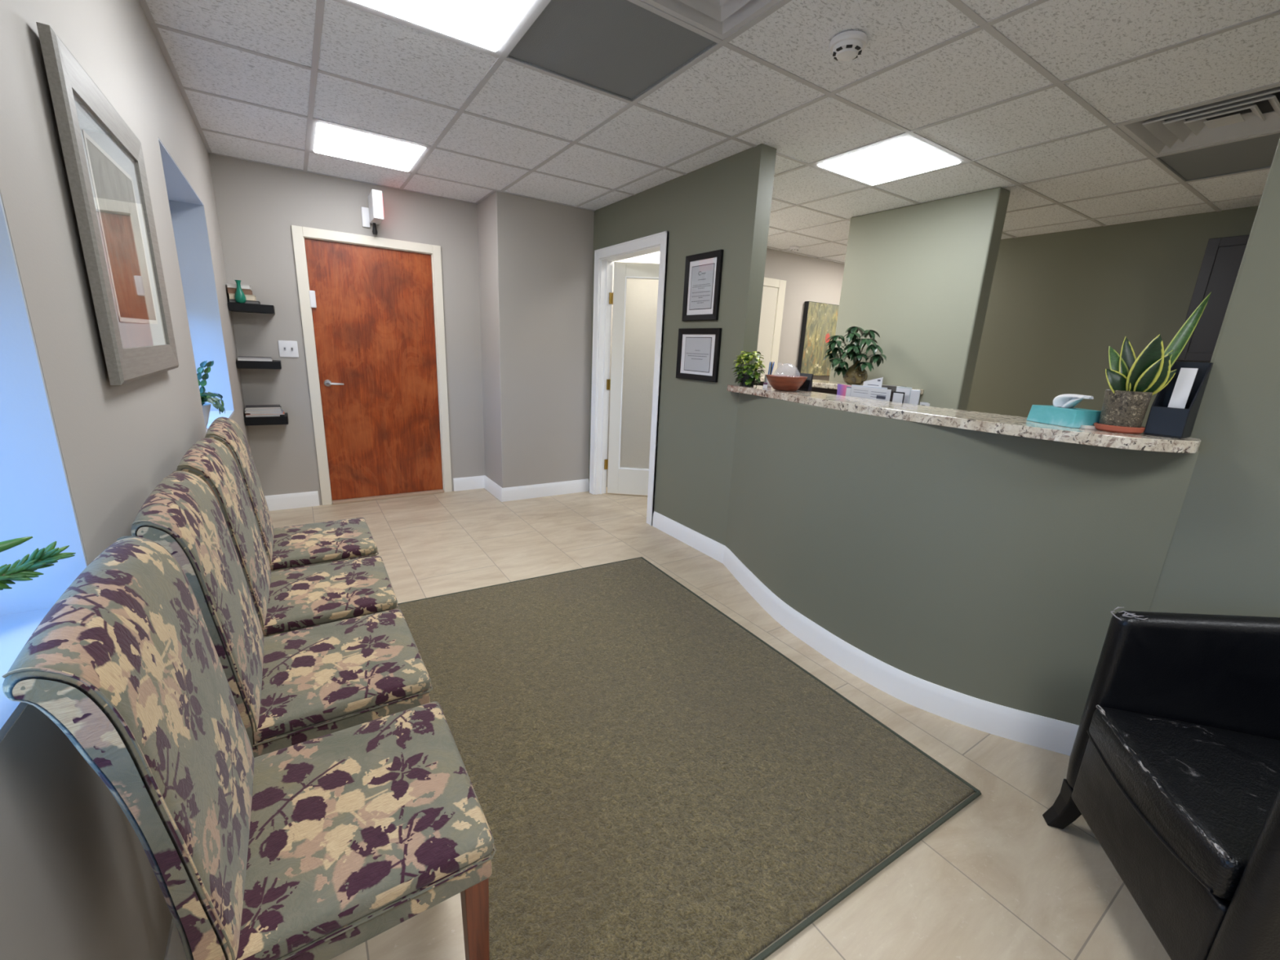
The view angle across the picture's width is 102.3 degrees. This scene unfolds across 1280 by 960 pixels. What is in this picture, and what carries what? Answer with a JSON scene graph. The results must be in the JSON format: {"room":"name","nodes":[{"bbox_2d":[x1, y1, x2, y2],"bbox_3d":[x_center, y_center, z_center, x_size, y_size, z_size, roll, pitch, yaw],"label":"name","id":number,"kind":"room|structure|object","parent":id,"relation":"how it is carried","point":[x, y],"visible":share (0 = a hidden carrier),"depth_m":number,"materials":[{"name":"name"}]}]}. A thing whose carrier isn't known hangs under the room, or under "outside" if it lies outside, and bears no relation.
{"room":"waiting room","nodes":[
{"label":"waiting room","id":0,"kind":"room"},
{"bbox_2d":[0,0,251,959],"bbox_3d":[-1.109,-0.153,0.855,0.250,2.405,6.860,-7,17,-33],"label":"wall","id":1,"kind":"structure","parent":0,"point":[77,882],"depth_m":0.90,"materials":[{"name":"grey paint"}]},
{"bbox_2d":[0,194,87,742],"bbox_3d":[-0.661,-0.181,0.224,0.174,1.130,1.207,-7,17,-33],"label":"window","id":2,"kind":"structure","parent":1,"relation":"attached to","point":[36,501],"depth_m":0.81,"materials":[{"name":"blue glass"}]},
{"bbox_2d":[0,536,75,590],"bbox_3d":[-0.834,0.192,0.599,0.120,0.182,0.322,0,15,-11],"label":"potted succulent","id":3,"kind":"object","parent":2,"relation":"on","point":[23,570],"visible":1,"depth_m":0.70,"materials":[{"name":"green plant"}]},
{"bbox_2d":[35,22,178,385],"bbox_3d":[-1.239,-0.571,1.241,0.030,0.622,0.665,-7,17,-33],"label":"framed print","id":4,"kind":"object","parent":1,"relation":"attached to","point":[104,157],"visible":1,"depth_m":1.14,"materials":[{"name":"grey metal"}]},
{"bbox_2d":[85,137,142,319],"bbox_3d":[-1.238,-0.571,1.242,0.001,0.350,0.376,-7,17,-33],"label":"print","id":5,"kind":"object","parent":4,"relation":"attached to","point":[114,187],"depth_m":1.19},
{"bbox_2d":[164,918,186,959],"bbox_3d":[-1.045,0.943,1.200,0.014,0.118,6.640,-7,17,-33],"label":"baseboard","id":6,"kind":"structure","parent":1,"relation":"attached to","point":[175,950],"depth_m":1.05,"materials":[{"name":"white paint"}]},
{"bbox_2d":[158,137,234,428],"bbox_3d":[-2.145,-0.806,2.413,0.174,1.130,1.200,-7,17,-33],"label":"window","id":7,"kind":"structure","parent":1,"relation":"attached to","point":[186,208],"depth_m":2.86,"materials":[{"name":"glass"}]},
{"bbox_2d":[196,360,225,431],"bbox_3d":[-1.981,-0.447,2.307,0.169,0.477,0.234,-7,17,-33],"label":"potted plant","id":8,"kind":"object","parent":7,"relation":"on","point":[205,397],"visible":0.3,"depth_m":2.32,"materials":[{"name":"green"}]},
{"bbox_2d":[202,403,211,431],"bbox_3d":[-2.008,-0.276,2.334,0.120,0.130,0.120,-7,17,-33],"label":"pot","id":9,"kind":"object","parent":8,"relation":"on","point":[206,406],"depth_m":2.33,"materials":[{"name":"white ceramic"}]},
{"bbox_2d":[208,153,484,505],"bbox_3d":[-2.132,-1.024,4.097,1.704,2.405,0.120,-7,17,-33],"label":"wall","id":10,"kind":"structure","parent":0,"point":[257,204],"depth_m":3.79,"materials":[{"name":"grey paint"}]},
{"bbox_2d":[227,302,275,314],"bbox_3d":[-2.639,-1.168,3.510,0.244,0.052,0.204,-7,17,-33],"label":"floating shelf","id":11,"kind":"object","parent":10,"relation":"attached to","point":[233,307],"visible":1,"depth_m":3.43,"materials":[{"name":"black paint"}]},
{"bbox_2d":[234,280,246,302],"bbox_3d":[-2.633,-1.238,3.389,0.060,0.142,0.060,-7,17,-33],"label":"vase","id":12,"kind":"object","parent":11,"relation":"on","point":[239,296],"visible":1,"depth_m":3.38,"materials":[{"name":"teal ceramic"}]},
{"bbox_2d":[228,298,260,304],"bbox_3d":[-2.670,-1.201,3.484,0.162,0.020,0.160,-7,17,-33],"label":"book","id":13,"kind":"object","parent":11,"relation":"on","point":[230,300],"visible":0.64,"depth_m":3.44,"materials":[{"name":"black paper"}]},
{"bbox_2d":[228,293,256,301],"bbox_3d":[-2.677,-1.228,3.474,0.140,0.036,0.155,-7,17,-33],"label":"book","id":14,"kind":"object","parent":13,"relation":"on","point":[248,297],"visible":0.55,"depth_m":3.43,"materials":[{"name":"beige paper"}]},
{"bbox_2d":[226,287,252,294],"bbox_3d":[-2.685,-1.263,3.461,0.124,0.034,0.150,-6,17,-32],"label":"book","id":15,"kind":"object","parent":14,"relation":"on","point":[246,291],"visible":0.55,"depth_m":3.41,"materials":[{"name":"brown paper"}]},
{"bbox_2d":[226,283,251,289],"bbox_3d":[-2.685,-1.293,3.453,0.122,0.026,0.150,-7,17,-33],"label":"book","id":16,"kind":"object","parent":15,"relation":"on","point":[229,285],"visible":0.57,"depth_m":3.40,"materials":[{"name":"white paper"}]},
{"bbox_2d":[235,360,281,368],"bbox_3d":[-2.655,-0.808,3.602,0.244,0.052,0.204,-7,17,-33],"label":"floating shelf","id":17,"kind":"object","parent":10,"relation":"attached to","point":[274,364],"visible":0.89,"depth_m":3.52,"materials":[{"name":"black paint"}]},
{"bbox_2d":[237,358,272,361],"bbox_3d":[-2.664,-0.837,3.573,0.190,0.016,0.150,-7,17,-33],"label":"magazine","id":18,"kind":"object","parent":17,"relation":"on","point":[238,359],"visible":0.79,"depth_m":3.52,"materials":[{"name":"white paper"}]},
{"bbox_2d":[237,355,271,358],"bbox_3d":[-2.670,-0.849,3.573,0.187,0.006,0.149,-7,17,-34],"label":"magazine","id":19,"kind":"object","parent":18,"relation":"on","point":[238,357],"visible":1,"depth_m":3.53,"materials":[{"name":"white paper"}]},
{"bbox_2d":[244,413,288,426],"bbox_3d":[-2.672,-0.437,3.696,0.246,0.058,0.204,-7,17,-33],"label":"floating shelf","id":20,"kind":"object","parent":10,"relation":"attached to","point":[282,419],"visible":0.88,"depth_m":3.62,"materials":[{"name":"black paint"}]},
{"bbox_2d":[245,414,279,417],"bbox_3d":[-2.679,-0.465,3.668,0.195,0.008,0.152,-7,17,-33],"label":"magazine","id":21,"kind":"object","parent":20,"relation":"on","point":[269,415],"visible":0.36,"depth_m":3.60,"materials":[{"name":"white paper"}]},
{"bbox_2d":[245,411,284,415],"bbox_3d":[-2.667,-0.474,3.674,0.222,0.006,0.152,-7,17,-34],"label":"magazine","id":22,"kind":"object","parent":21,"relation":"on","point":[283,413],"visible":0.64,"depth_m":3.62,"materials":[{"name":"white paper"}]},
{"bbox_2d":[249,409,283,414],"bbox_3d":[-2.658,-0.483,3.677,0.187,0.008,0.152,-6,17,-32],"label":"magazine","id":23,"kind":"object","parent":22,"relation":"on","point":[282,412],"visible":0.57,"depth_m":3.62,"materials":[{"name":"white paper"}]},
{"bbox_2d":[244,408,281,413],"bbox_3d":[-2.673,-0.491,3.665,0.210,0.010,0.152,-7,17,-33],"label":"magazine","id":24,"kind":"object","parent":23,"relation":"on","point":[281,408],"visible":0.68,"depth_m":3.60,"materials":[{"name":"white paper"}]},
{"bbox_2d":[245,409,280,411],"bbox_3d":[-2.673,-0.501,3.662,0.202,0.008,0.152,-7,17,-34],"label":"magazine","id":25,"kind":"object","parent":24,"relation":"on","point":[251,410],"visible":0.5,"depth_m":3.60,"materials":[{"name":"white paper"}]},
{"bbox_2d":[244,405,281,410],"bbox_3d":[-2.672,-0.510,3.660,0.206,0.008,0.152,-6,17,-32],"label":"magazine","id":26,"kind":"object","parent":25,"relation":"on","point":[245,409],"visible":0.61,"depth_m":3.61,"materials":[{"name":"white paper"}]},
{"bbox_2d":[244,404,280,408],"bbox_3d":[-2.673,-0.519,3.657,0.200,0.009,0.152,-7,17,-34],"label":"magazine","id":27,"kind":"object","parent":26,"relation":"on","point":[247,406],"visible":1,"depth_m":3.63,"materials":[{"name":"white paper"}]},
{"bbox_2d":[277,340,298,357],"bbox_3d":[-2.554,-0.951,3.745,0.116,0.116,0.018,-7,17,-33],"label":"light switch","id":28,"kind":"object","parent":10,"relation":"attached to","point":[287,348],"visible":1,"depth_m":3.75,"materials":[{"name":"white plastic"}]},
{"bbox_2d":[264,490,319,511],"bbox_3d":[-2.699,0.164,3.968,0.385,0.118,0.014,-7,17,-33],"label":"baseboard","id":29,"kind":"structure","parent":10,"relation":"attached to","point":[309,499],"depth_m":3.97,"materials":[{"name":"white paint"}]},
{"bbox_2d":[291,225,452,505],"bbox_3d":[-2.086,-0.847,4.149,0.997,2.042,0.168,-7,17,-33],"label":"door","id":30,"kind":"structure","parent":10,"relation":"in","point":[372,312],"depth_m":4.10,"materials":[{"name":"brown wood"}]},
{"bbox_2d":[360,189,384,235],"bbox_3d":[-1.940,-1.936,3.740,0.118,0.265,0.245,-7,17,-33],"label":"exit sign","id":31,"kind":"object","parent":10,"relation":"attached to","point":[374,215],"visible":1,"depth_m":3.69,"materials":[{"name":"white plastic"}]},
{"bbox_2d":[372,222,377,235],"bbox_3d":[-1.971,-1.865,3.830,0.036,0.080,0.036,-7,17,-33],"label":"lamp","id":32,"kind":"object","parent":31,"relation":"attached to","point":[375,232],"depth_m":3.82,"materials":[{"name":"black plastic"}]},
{"bbox_2d":[476,191,594,488],"bbox_3d":[-0.895,-1.097,4.613,0.936,2.405,0.605,-7,17,-33],"label":"wall","id":33,"kind":"structure","parent":0,"point":[535,257],"depth_m":4.29,"materials":[{"name":"grey paint"}]},
{"bbox_2d":[453,475,589,502],"bbox_3d":[-1.078,0.045,4.732,1.108,0.118,0.499,-7,17,-33],"label":"baseboard","id":34,"kind":"structure","parent":33,"relation":"attached to","point":[522,492],"depth_m":4.64,"materials":[{"name":"white paint"}]},
{"bbox_2d":[588,143,776,545],"bbox_3d":[0.128,-0.851,3.832,0.114,2.405,1.885,-7,17,-33],"label":"wall","id":35,"kind":"structure","parent":0,"point":[725,204],"depth_m":3.31,"materials":[{"name":"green paint"}]},
{"bbox_2d":[589,231,669,525],"bbox_3d":[0.192,-0.816,4.344,0.809,2.092,1.019,-7,17,-33],"label":"door","id":36,"kind":"structure","parent":35,"relation":"in","point":[637,297],"depth_m":4.45,"materials":[{"name":"white paint"}]},
{"bbox_2d":[675,328,721,382],"bbox_3d":[0.371,-0.813,3.336,0.022,0.325,0.410,-7,17,-33],"label":"framed certificate","id":37,"kind":"object","parent":35,"relation":"attached to","point":[698,356],"visible":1,"depth_m":3.32,"materials":[{"name":"black paint"}]},
{"bbox_2d":[681,249,724,320],"bbox_3d":[0.386,-1.211,3.240,0.022,0.400,0.340,-7,17,-33],"label":"framed certificate","id":38,"kind":"object","parent":35,"relation":"attached to","point":[703,271],"visible":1,"depth_m":3.23,"materials":[{"name":"black paint"}]},
{"bbox_2d":[138,0,1279,263],"bbox_3d":[2.161,-1.659,2.359,7.315,0.074,7.327,-7,17,-33],"label":"ceiling","id":39,"kind":"structure","parent":0,"point":[1033,95],"depth_m":2.31,"materials":[{"name":"tile"}]},
{"bbox_2d":[309,120,430,173],"bbox_3d":[-1.629,-2.002,3.090,0.587,0.060,0.587,-7,17,-33],"label":"ceiling light","id":40,"kind":"object","parent":39,"relation":"attached to","point":[326,139],"visible":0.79,"depth_m":3.04,"materials":[{"name":"white plastic"}]},
{"bbox_2d":[343,0,542,55],"bbox_3d":[-0.630,-1.582,1.617,0.587,0.060,0.587,-7,17,-33],"label":"ceiling light","id":41,"kind":"object","parent":39,"relation":"attached to","point":[489,25],"visible":1,"depth_m":1.77,"materials":[{"name":"white plastic"}]},
{"bbox_2d":[506,0,716,101],"bbox_3d":[-0.121,-1.632,1.948,0.587,0.013,0.587,-7,17,-33],"label":"ceiling panel","id":42,"kind":"object","parent":39,"relation":"in","point":[624,49],"visible":0.97,"depth_m":1.93,"materials":[{"name":"grey"}]},
{"bbox_2d":[640,0,781,39],"bbox_3d":[0.214,-1.534,1.446,0.587,0.102,0.587,-7,17,-33],"label":"ceiling vent","id":43,"kind":"object","parent":39,"relation":"in","point":[720,19],"visible":1,"depth_m":1.71,"materials":[{"name":"white metal"}]},
{"bbox_2d":[789,246,799,251],"bbox_3d":[1.591,-2.374,5.305,0.102,0.040,0.102,-7,17,-33],"label":"smoke detector","id":44,"kind":"object","parent":39,"relation":"attached to","point":[792,248],"visible":1,"depth_m":5.28,"materials":[{"name":"white plastic"}]},
{"bbox_2d":[829,30,867,61],"bbox_3d":[0.735,-1.526,1.826,0.128,0.050,0.128,-7,17,-33],"label":"smoke detector","id":45,"kind":"object","parent":39,"relation":"attached to","point":[846,46],"visible":1,"depth_m":1.79,"materials":[{"name":"white plastic"}]},
{"bbox_2d":[811,133,967,186],"bbox_3d":[1.409,-1.820,2.931,0.587,0.060,0.587,-7,17,-33],"label":"ceiling light","id":46,"kind":"object","parent":39,"relation":"attached to","point":[907,155],"visible":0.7,"depth_m":2.88,"materials":[{"name":"white plastic"}]},
{"bbox_2d":[1116,84,1279,155],"bbox_3d":[2.587,-1.633,2.269,0.587,0.102,0.587,-7,17,-33],"label":"ceiling vent","id":47,"kind":"object","parent":39,"relation":"in","point":[1256,113],"visible":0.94,"depth_m":2.33,"materials":[{"name":"grey metal"}]},
{"bbox_2d":[1155,133,1279,181],"bbox_3d":[3.095,-1.650,2.609,0.587,0.013,0.587,-7,17,-33],"label":"ceiling panel","id":48,"kind":"object","parent":39,"relation":"in","point":[1255,153],"visible":0.98,"depth_m":2.69,"materials":[{"name":"grey"}]},
{"bbox_2d":[269,487,1171,959],"bbox_3d":[1.704,0.679,3.087,7.300,0.050,7.200,-7,17,-33],"label":"floor","id":49,"kind":"structure","parent":0,"point":[994,881],"depth_m":1.56,"materials":[{"name":"tile"}]},
{"bbox_2d":[1,535,496,959],"bbox_3d":[-0.569,0.584,0.929,0.493,0.988,0.434,-7,17,-33],"label":"upholstered chair","id":50,"kind":"object","parent":49,"relation":"on","point":[317,848],"visible":1,"depth_m":0.78,"materials":[{"name":"fabric"}]},
{"bbox_2d":[130,470,432,757],"bbox_3d":[-0.848,0.467,1.340,0.493,0.988,0.434,-7,17,-33],"label":"upholstered chair","id":51,"kind":"object","parent":49,"relation":"on","point":[291,688],"visible":0.88,"depth_m":1.21,"materials":[{"name":"fabric"}]},
{"bbox_2d":[176,437,399,637],"bbox_3d":[-1.113,0.355,1.732,0.493,0.988,0.434,-6,17,-32],"label":"upholstered chair","id":52,"kind":"object","parent":49,"relation":"on","point":[289,600],"visible":0.69,"depth_m":1.62,"materials":[{"name":"fabric"}]},
{"bbox_2d":[204,417,378,572],"bbox_3d":[-1.395,0.236,2.147,0.493,0.988,0.434,-7,17,-33],"label":"upholstered chair","id":53,"kind":"object","parent":49,"relation":"on","point":[291,547],"visible":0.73,"depth_m":2.04,"materials":[{"name":"fabric"}]},
{"bbox_2d":[395,556,981,959],"bbox_3d":[-0.089,0.810,2.110,1.483,0.016,2.083,-6,17,-30],"label":"area rug","id":54,"kind":"object","parent":49,"relation":"on","point":[651,778],"visible":0.84,"depth_m":1.65,"materials":[{"name":"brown carpet"}]},
{"bbox_2d":[753,375,924,395],"bbox_3d":[1.458,-0.260,4.353,0.438,1.125,1.459,-7,17,-33],"label":"countertop","id":55,"kind":"structure","parent":49,"relation":"on","point":[820,386],"depth_m":4.02,"materials":[{"name":"stone"}]},
{"bbox_2d":[822,326,886,384],"bbox_3d":[1.625,-0.948,3.925,0.470,0.432,0.311,10,16,27],"label":"potted plant","id":56,"kind":"object","parent":55,"relation":"on","point":[855,374],"visible":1,"depth_m":3.92,"materials":[{"name":"green plant"}]},
{"bbox_2d":[1042,607,1279,959],"bbox_3d":[1.452,0.744,1.105,0.646,0.774,0.600,7,15,16],"label":"leather armchair","id":57,"kind":"object","parent":49,"relation":"on","point":[1174,766],"visible":1,"depth_m":1.23,"materials":[{"name":"black leather"}]},
{"bbox_2d":[1088,706,1279,901],"bbox_3d":[1.384,0.726,1.122,0.502,0.131,0.474,7,15,16],"label":"seat cushion","id":58,"kind":"object","parent":57,"relation":"on","point":[1206,784],"depth_m":1.15,"materials":[{"name":"leather"}]},
{"bbox_3d":[1.483,0.260,2.724,0.620,0.920,1.450,-7,17,-33],"label":"reception desk","id":59,"kind":"object","parent":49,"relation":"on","visible":0},
{"bbox_2d":[881,384,906,401],"bbox_3d":[1.315,-0.367,2.723,0.060,0.261,0.120,-7,17,-33],"label":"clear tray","id":60,"kind":"object","parent":59,"relation":"on","point":[893,388],"visible":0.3,"depth_m":2.67,"materials":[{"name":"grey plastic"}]},
{"bbox_2d":[920,401,929,406],"bbox_3d":[1.312,-0.255,2.407,0.016,0.215,0.038,-7,17,-33],"label":"folded card","id":61,"kind":"object","parent":59,"relation":"on","point":[921,402],"visible":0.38,"depth_m":2.38,"materials":[{"name":"white paper"}]},
{"bbox_3d":[1.224,-0.269,2.640,0.120,0.120,0.440,-7,17,-33],"label":"file sorter","id":62,"kind":"object","parent":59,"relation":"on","visible":0},
{"bbox_2d":[836,383,851,395],"bbox_3d":[1.098,-0.395,2.813,0.002,0.251,0.085,-7,17,-33],"label":"greeting card","id":63,"kind":"object","parent":62,"relation":"in","point":[842,388],"visible":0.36,"depth_m":2.80,"materials":[{"name":"purple paper"}]},
{"bbox_2d":[845,386,851,396],"bbox_3d":[1.100,-0.374,2.749,0.008,0.243,0.030,-7,17,-33],"label":"folder","id":64,"kind":"object","parent":62,"relation":"in","point":[848,388],"visible":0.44,"depth_m":2.72,"materials":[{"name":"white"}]},
{"bbox_2d":[851,384,887,389],"bbox_3d":[1.171,-0.358,2.678,0.008,0.254,0.200,-7,17,-33],"label":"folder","id":65,"kind":"object","parent":62,"relation":"in","point":[852,384],"visible":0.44,"depth_m":2.64,"materials":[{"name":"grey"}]},
{"bbox_2d":[850,386,891,401],"bbox_3d":[1.162,-0.346,2.638,0.003,0.249,0.220,-7,17,-33],"label":"document","id":66,"kind":"object","parent":62,"relation":"in","point":[882,394],"visible":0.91,"depth_m":2.61,"materials":[{"name":"white paper"}]},
{"bbox_2d":[854,389,886,399],"bbox_3d":[1.164,-0.435,2.617,0.001,0.034,0.182,-7,17,-33],"label":"print","id":67,"kind":"object","parent":66,"relation":"attached to","point":[863,393],"depth_m":2.61,"materials":[{"name":"grey paper"}]},
{"bbox_2d":[862,377,883,387],"bbox_3d":[1.203,-0.389,2.706,0.003,0.303,0.105,-7,17,-33],"label":"document","id":68,"kind":"object","parent":62,"relation":"in","point":[877,382],"visible":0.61,"depth_m":2.67,"materials":[{"name":"white paper"}]},
{"bbox_2d":[892,391,905,403],"bbox_3d":[1.254,-0.311,2.534,0.008,0.241,0.056,-7,17,-33],"label":"folder","id":69,"kind":"object","parent":62,"relation":"in","point":[898,397],"visible":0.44,"depth_m":2.50,"materials":[{"name":"white paper"}]},
{"bbox_2d":[896,386,911,404],"bbox_3d":[1.281,-0.324,2.541,0.008,0.265,0.075,-7,17,-33],"label":"folder","id":70,"kind":"object","parent":62,"relation":"in","point":[907,390],"visible":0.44,"depth_m":2.50,"materials":[{"name":"white paper"}]},
{"bbox_2d":[908,389,920,404],"bbox_3d":[1.308,-0.304,2.485,0.008,0.257,0.045,-7,17,-33],"label":"folder","id":71,"kind":"object","parent":62,"relation":"in","point":[915,394],"visible":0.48,"depth_m":2.46,"materials":[{"name":"white paper"}]},
{"bbox_2d":[606,248,844,487],"bbox_3d":[1.433,-1.308,5.874,4.360,2.405,0.100,-7,17,-33],"label":"wall","id":72,"kind":"structure","parent":0,"point":[807,278],"depth_m":5.87,"materials":[{"name":"grey paint"}]},
{"bbox_2d":[755,276,786,375],"bbox_3d":[1.150,-1.118,5.661,0.970,2.115,0.020,-7,17,-33],"label":"door","id":73,"kind":"structure","parent":72,"relation":"in","point":[773,297],"depth_m":5.68,"materials":[{"name":"beige wood"}]},
{"bbox_2d":[796,301,839,376],"bbox_3d":[2.148,-1.669,6.155,0.620,0.830,0.059,-7,17,-33],"label":"painting","id":74,"kind":"object","parent":72,"relation":"attached to","point":[820,320],"visible":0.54,"depth_m":6.08,"materials":[{"name":"green"}]},
{"bbox_2d":[741,373,755,386],"bbox_3d":[0.625,-0.577,2.984,0.088,0.065,0.088,-7,17,-33],"label":"pot","id":75,"kind":"object","parent":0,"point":[747,380],"depth_m":2.95,"materials":[{"name":"black"}]},
{"bbox_2d":[829,186,1009,410],"bbox_3d":[1.973,-0.808,3.999,0.145,2.405,1.080,-7,17,-33],"label":"wall column","id":76,"kind":"structure","parent":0,"point":[920,277],"depth_m":3.68,"materials":[{"name":"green paint"}]},
{"bbox_2d":[724,392,1199,725],"bbox_3d":[1.012,0.234,2.375,0.418,1.100,1.929,-7,17,-33],"label":"wall","id":77,"kind":"structure","parent":0,"point":[991,567],"depth_m":1.87,"materials":[{"name":"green paint"}]},
{"bbox_2d":[652,511,1079,755],"bbox_3d":[0.722,0.625,2.778,0.318,0.118,2.730,-7,17,-33],"label":"baseboard","id":78,"kind":"structure","parent":77,"relation":"attached to","point":[1022,726],"depth_m":2.08,"materials":[{"name":"white paint"}]},
{"bbox_2d":[726,383,1200,453],"bbox_3d":[1.018,-0.324,2.264,0.386,0.035,2.012,-6,16,-29],"label":"countertop","id":79,"kind":"structure","parent":77,"relation":"on","point":[1018,426],"depth_m":1.77,"materials":[{"name":"stone"}]},
{"bbox_2d":[732,351,765,386],"bbox_3d":[0.628,-0.639,2.965,0.173,0.199,0.194,-7,17,-33],"label":"pothos","id":80,"kind":"object","parent":79,"relation":"on","point":[748,379],"visible":1,"depth_m":2.94,"materials":[{"name":"green plant"}]},
{"bbox_2d":[762,382,768,388],"bbox_3d":[0.696,-0.525,2.863,0.024,0.030,0.011,10,16,25],"label":"tag","id":81,"kind":"object","parent":79,"relation":"on","point":[765,384],"visible":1,"depth_m":2.86,"materials":[{"name":"white paper"}]},
{"bbox_2d":[764,374,771,386],"bbox_3d":[0.746,-0.576,2.992,0.048,0.070,0.048,-7,17,-33],"label":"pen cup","id":82,"kind":"object","parent":79,"relation":"on","point":[766,380],"visible":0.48,"depth_m":2.98,"materials":[{"name":"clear plastic"}]},
{"bbox_2d":[765,374,807,391],"bbox_3d":[0.777,-0.548,2.735,0.216,0.145,0.216,-7,17,-33],"label":"wooden bowl","id":83,"kind":"object","parent":79,"relation":"on","point":[778,382],"visible":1,"depth_m":2.68,"materials":[{"name":"brown wood"}]},
{"bbox_2d":[795,373,813,391],"bbox_3d":[0.885,-0.535,2.812,0.038,0.092,0.110,-7,17,-33],"label":"card stand","id":84,"kind":"object","parent":79,"relation":"on","point":[807,385],"visible":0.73,"depth_m":2.78,"materials":[{"name":"black plastic"}]},
{"bbox_2d":[1026,394,1101,427],"bbox_3d":[1.404,-0.233,1.698,0.110,0.101,0.170,0,14,-9],"label":"tissue box","id":85,"kind":"object","parent":79,"relation":"on","point":[1063,412],"visible":0.98,"depth_m":1.67,"materials":[{"name":"teal cardboard"}]},
{"bbox_2d":[1079,425,1097,430],"bbox_3d":[1.425,-0.168,1.632,0.080,0.010,0.060,3,14,1],"label":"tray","id":86,"kind":"object","parent":79,"relation":"on","point":[1084,427],"visible":0.46,"depth_m":1.61,"materials":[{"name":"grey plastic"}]},
{"bbox_2d":[1093,292,1211,434],"bbox_3d":[1.525,-0.346,1.525,0.236,0.415,0.120,6,15,14],"label":"potted snake plant","id":87,"kind":"object","parent":79,"relation":"on","point":[1132,381],"visible":1,"depth_m":1.52,"materials":[{"name":"green plant"}]},
{"bbox_2d":[1143,361,1213,439],"bbox_3d":[1.570,-0.235,1.506,0.099,0.215,0.082,-7,17,-33],"label":"brochure holder","id":88,"kind":"object","parent":79,"relation":"on","point":[1162,420],"visible":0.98,"depth_m":1.50,"materials":[{"name":"black plastic"}]},
{"bbox_2d":[1167,368,1198,408],"bbox_3d":[1.563,-0.227,1.498,0.034,0.192,0.035,-7,17,-33],"label":"leaflet","id":89,"kind":"object","parent":88,"relation":"in","point":[1186,376],"visible":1,"depth_m":1.49,"materials":[{"name":"white paper"}]},
{"bbox_2d":[966,205,1258,427],"bbox_3d":[4.272,-0.532,3.334,0.100,2.405,4.950,-7,17,-33],"label":"wall","id":90,"kind":"structure","parent":0,"point":[1058,301],"depth_m":4.17,"materials":[{"name":"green paint"}]},
{"bbox_2d":[1175,234,1249,362],"bbox_3d":[4.053,-1.108,3.175,0.326,0.780,0.890,-7,17,-33],"label":"door","id":91,"kind":"structure","parent":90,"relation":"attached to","point":[1223,256],"depth_m":3.36,"materials":[{"name":"black"}]},
{"bbox_2d":[1148,137,1279,617],"bbox_3d":[2.326,0.074,0.590,0.114,2.405,2.377,-7,17,-33],"label":"wall","id":92,"kind":"structure","parent":0,"point":[1223,556],"depth_m":1.45,"materials":[{"name":"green paint"}]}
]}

